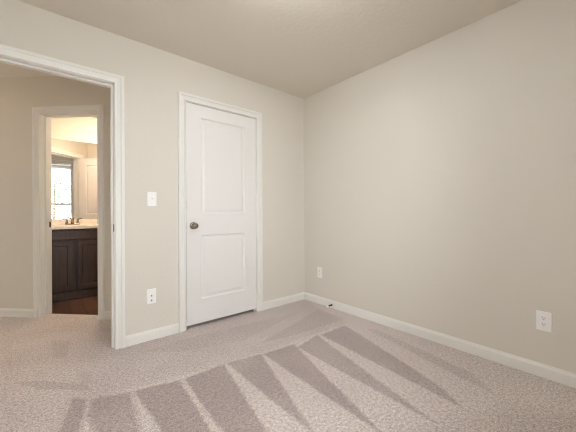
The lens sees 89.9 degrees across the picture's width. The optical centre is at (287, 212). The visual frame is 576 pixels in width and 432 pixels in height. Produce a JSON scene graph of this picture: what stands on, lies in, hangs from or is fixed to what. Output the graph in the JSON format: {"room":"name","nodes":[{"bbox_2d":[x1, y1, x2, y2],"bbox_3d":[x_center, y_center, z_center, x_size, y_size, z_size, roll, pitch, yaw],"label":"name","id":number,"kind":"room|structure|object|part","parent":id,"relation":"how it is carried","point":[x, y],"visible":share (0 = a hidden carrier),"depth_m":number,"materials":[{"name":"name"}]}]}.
{"room":"empty bedroom","nodes":[
{"label":"empty bedroom","id":0,"kind":"room"},
{"bbox_2d":[0,76,110,310],"bbox_3d":[-2.785,-0.160,3.006,3.350,2.440,0.121,0,0,5],"label":"wall","id":1,"kind":"structure","parent":0,"point":[18,96],"depth_m":2.94,"materials":[{"name":"white paint"}]},
{"bbox_2d":[0,308,32,317],"bbox_3d":[-3.516,1.022,3.004,1.884,0.083,0.013,0,0,5],"label":"baseboard","id":2,"kind":"structure","parent":1,"relation":"attached to","point":[4,312],"depth_m":2.93,"materials":[{"name":"white paint"}]},
{"bbox_2d":[32,104,104,319],"bbox_3d":[-2.196,-0.006,2.955,0.759,2.128,0.159,0,0,5],"label":"door frame","id":3,"kind":"structure","parent":1,"relation":"attached to","point":[41,116],"depth_m":2.91,"materials":[{"name":"white paint"}]},
{"bbox_2d":[104,311,110,319],"bbox_3d":[-1.566,1.013,2.833,0.501,0.083,0.013,0,0,5],"label":"baseboard","id":4,"kind":"structure","parent":1,"relation":"attached to","point":[107,314],"depth_m":2.85,"materials":[{"name":"white paint"}]},
{"bbox_2d":[51,117,96,143],"bbox_3d":[-3.046,-0.159,4.034,2.500,2.440,0.100,0,0,-40],"label":"wall","id":5,"kind":"structure","parent":0,"point":[80,129],"depth_m":4.03,"materials":[{"name":"white paint"}]},
{"bbox_2d":[51,138,96,218],"bbox_3d":[-3.013,-0.461,3.989,0.905,1.092,0.010,0,0,-40],"label":"wall mirror","id":6,"kind":"object","parent":5,"relation":"attached to","point":[73,163],"visible":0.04,"depth_m":4.01,"materials":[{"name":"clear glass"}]},
{"bbox_2d":[52,219,96,224],"bbox_3d":[-2.998,0.125,3.994,0.940,0.076,0.020,0,0,-40],"label":"backsplash","id":7,"kind":"structure","parent":5,"relation":"attached to","point":[54,221],"depth_m":4.01,"materials":[{"name":"stone"}]},
{"bbox_2d":[0,0,303,335],"bbox_3d":[-1.450,-0.166,2.210,4.200,2.440,0.115,0,0,-40],"label":"wall","id":8,"kind":"structure","parent":0,"point":[154,77],"depth_m":2.45,"materials":[{"name":"white paint"}]},
{"bbox_2d":[0,44,124,349],"bbox_3d":[-1.675,-0.006,2.021,0.914,2.122,0.154,0,0,-40],"label":"door frame","id":9,"kind":"structure","parent":8,"relation":"attached to","point":[9,55],"depth_m":2.23,"materials":[{"name":"white paint"}]},
{"bbox_2d":[147,288,155,303],"bbox_3d":[-1.131,0.692,2.389,0.073,0.122,0.015,0,0,-40],"label":"wall outlet","id":10,"kind":"object","parent":8,"relation":"attached to","point":[151,293],"visible":1,"depth_m":2.39,"materials":[{"name":"white plastic"}]},
{"bbox_2d":[147,192,155,205],"bbox_3d":[-1.126,-0.115,2.390,0.072,0.119,0.024,0,0,-40],"label":"light switch","id":11,"kind":"object","parent":8,"relation":"attached to","point":[151,196],"visible":1,"depth_m":2.39,"materials":[{"name":"white plastic"}]},
{"bbox_2d":[125,323,178,346],"bbox_3d":[-1.119,1.011,2.400,0.414,0.083,0.013,0,0,-40],"label":"baseboard","id":12,"kind":"structure","parent":8,"relation":"attached to","point":[133,339],"depth_m":2.38,"materials":[{"name":"white paint"}]},
{"bbox_2d":[178,91,262,332],"bbox_3d":[-0.662,-0.011,2.870,0.893,2.122,0.154,0,0,-40],"label":"door frame","id":13,"kind":"structure","parent":8,"relation":"attached to","point":[183,97],"depth_m":2.57,"materials":[{"name":"white paint"}]},
{"bbox_2d":[186,102,256,325],"bbox_3d":[-0.613,0.011,2.814,0.756,2.013,0.104,0,0,-40],"label":"door","id":14,"kind":"structure","parent":8,"relation":"in","point":[221,146],"depth_m":2.79,"materials":[{"name":"white paint"}]},
{"bbox_3d":[-0.842,0.116,2.600,0.055,0.055,0.070,0,0,-40],"label":"knob","id":15,"kind":"part","parent":14,"relation":"part of","materials":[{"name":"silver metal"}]},
{"bbox_2d":[263,292,303,309],"bbox_3d":[-0.034,1.006,3.310,0.624,0.083,0.013,0,0,-40],"label":"baseboard","id":16,"kind":"structure","parent":8,"relation":"attached to","point":[300,296],"depth_m":3.29,"materials":[{"name":"white paint"}]},
{"bbox_2d":[0,0,521,117],"bbox_3d":[-1.352,-1.426,2.124,4.450,0.080,6.750,0,0,-40],"label":"ceiling","id":17,"kind":"structure","parent":0,"point":[299,48],"depth_m":2.17,"materials":[{"name":"beige paint"}]},
{"bbox_2d":[0,296,575,431],"bbox_3d":[-1.336,1.084,2.119,4.450,0.060,6.735,0,0,-40],"label":"floor","id":18,"kind":"structure","parent":0,"point":[303,365],"depth_m":1.79,"materials":[{"name":"beige carpet"}]},
{"bbox_2d":[52,228,97,302],"bbox_3d":[-2.815,0.632,3.778,0.920,0.868,0.574,0,0,-40],"label":"vanity cabinet","id":19,"kind":"object","parent":18,"relation":"on","point":[74,251],"visible":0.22,"depth_m":3.58,"materials":[{"name":"brown wood"}]},
{"bbox_3d":[-2.815,0.650,3.421,0.421,0.591,0.019,0,0,-40],"label":"cabinet door","id":20,"kind":"part","parent":19,"relation":"part of","materials":[{"name":"brown wood"}]},
{"bbox_2d":[52,219,96,229],"bbox_3d":[-2.814,0.184,3.775,0.940,0.195,0.592,0,0,-40],"label":"countertop","id":21,"kind":"structure","parent":19,"relation":"on","point":[56,223],"depth_m":3.88,"materials":[{"name":"stone"}]},
{"bbox_2d":[62,217,81,224],"bbox_3d":[-2.930,0.108,3.922,0.170,0.106,0.170,0,0,7],"label":"faucet","id":22,"kind":"object","parent":21,"relation":"on","point":[72,218],"visible":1,"depth_m":3.91,"materials":[{"name":"silver metal"}]},
{"bbox_3d":[-2.641,0.272,3.569,0.880,0.120,0.019,0,0,-40],"label":"false drawer","id":23,"kind":"part","parent":19,"relation":"part of","materials":[{"name":"brown wood"}]},
{"bbox_3d":[-2.636,1.020,3.568,0.920,0.091,0.025,0,0,-40],"label":"trim","id":24,"kind":"part","parent":19,"relation":"part of","materials":[{"name":"brown wood"}]},
{"bbox_3d":[-2.461,0.648,3.718,0.415,0.591,0.019,0,0,-40],"label":"cabinet door","id":25,"kind":"part","parent":19,"relation":"part of","materials":[{"name":"brown wood"}]},
{"bbox_2d":[304,0,575,373],"bbox_3d":[0.962,-0.177,2.690,0.115,2.440,4.050,0,0,-40],"label":"wall","id":26,"kind":"structure","parent":0,"point":[440,174],"depth_m":2.19,"materials":[{"name":"white paint"}]},
{"bbox_2d":[317,267,321,277],"bbox_3d":[0.364,0.686,3.311,0.008,0.122,0.074,0,0,-40],"label":"wall outlet","id":27,"kind":"object","parent":26,"relation":"attached to","point":[319,269],"visible":1,"depth_m":3.31,"materials":[{"name":"white plastic"}]},
{"bbox_2d":[304,292,575,388],"bbox_3d":[1.204,1.000,2.309,0.013,0.083,3.163,0,0,-40],"label":"baseboard","id":28,"kind":"structure","parent":26,"relation":"attached to","point":[551,373],"depth_m":2.17,"materials":[{"name":"white paint"}]},
{"bbox_2d":[536,310,551,332],"bbox_3d":[1.615,0.684,1.820,0.008,0.122,0.074,0,0,-40],"label":"wall outlet","id":29,"kind":"object","parent":26,"relation":"attached to","point":[543,319],"visible":1,"depth_m":1.82,"materials":[{"name":"white plastic"}]}
]}

